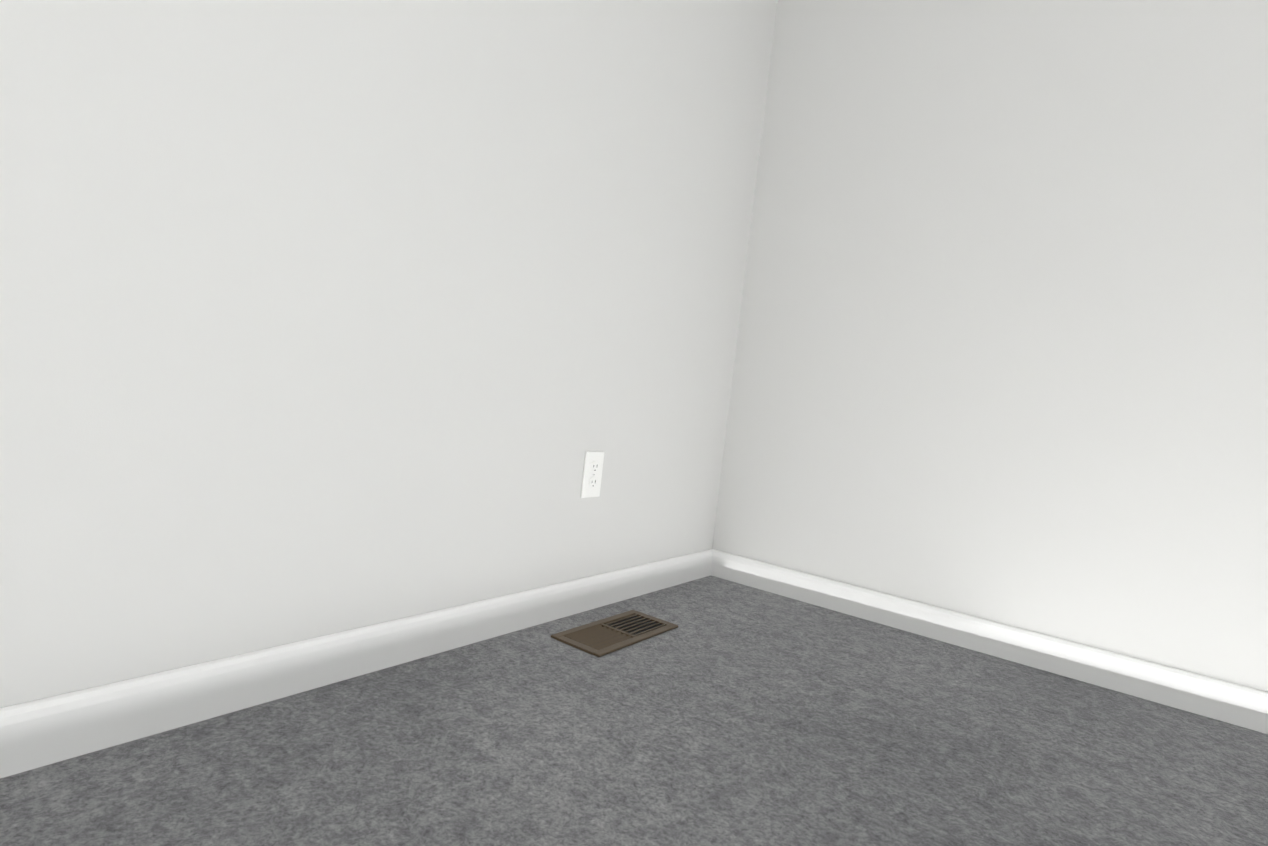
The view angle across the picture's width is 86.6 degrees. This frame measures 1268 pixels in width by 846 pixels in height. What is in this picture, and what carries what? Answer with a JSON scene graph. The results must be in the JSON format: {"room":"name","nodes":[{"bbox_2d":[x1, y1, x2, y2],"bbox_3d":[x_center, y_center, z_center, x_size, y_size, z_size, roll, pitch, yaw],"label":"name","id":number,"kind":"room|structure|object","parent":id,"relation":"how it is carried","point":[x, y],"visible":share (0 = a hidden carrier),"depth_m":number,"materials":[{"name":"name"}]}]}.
{"room":"empty room","nodes":[
{"label":"empty room","id":0,"kind":"room"},
{"bbox_2d":[0,0,777,707],"bbox_3d":[-1.077,-0.817,0.295,0.140,2.440,5.030,8,3,36],"label":"wall","id":1,"kind":"structure","parent":0,"point":[318,318],"depth_m":1.11,"materials":[{"name":"white paint"}]},
{"bbox_2d":[0,549,712,777],"bbox_3d":[-1.150,0.362,0.292,0.013,0.083,4.750,8,3,36],"label":"baseboard","id":2,"kind":"structure","parent":1,"relation":"attached to","point":[34,734],"depth_m":1.07,"materials":[{"name":"white wood"}]},
{"bbox_2d":[580,451,603,497],"bbox_3d":[-0.101,0.127,1.662,0.009,0.114,0.070,8,3,36],"label":"electrical outlet","id":3,"kind":"object","parent":1,"relation":"attached to","point":[592,473],"visible":1,"depth_m":1.66,"materials":[{"name":"white plastic"}]},
{"bbox_2d":[0,575,1267,845],"bbox_3d":[0.717,0.718,-1.099,5.000,0.100,5.030,8,3,36],"label":"floor","id":4,"kind":"structure","parent":0,"point":[726,713],"depth_m":1.05,"materials":[{"name":"carpet"}]},
{"bbox_2d":[551,610,677,656],"bbox_3d":[-0.038,0.482,1.561,0.140,0.007,0.305,8,3,36],"label":"floor air vent","id":5,"kind":"object","parent":4,"relation":"on","point":[603,637],"visible":1,"depth_m":1.54,"materials":[{"name":"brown metal"}]},
{"bbox_2d":[712,0,1267,691],"bbox_3d":[1.887,-0.507,1.137,3.660,2.440,0.140,8,3,36],"label":"wall","id":6,"kind":"structure","parent":0,"point":[1002,346],"depth_m":1.71,"materials":[{"name":"white paint"}]},
{"bbox_2d":[711,549,1267,733],"bbox_3d":[1.652,0.652,1.159,3.520,0.083,0.013,8,3,36],"label":"baseboard","id":7,"kind":"structure","parent":6,"relation":"attached to","point":[1228,702],"depth_m":1.67,"materials":[{"name":"white wood"}]}
]}

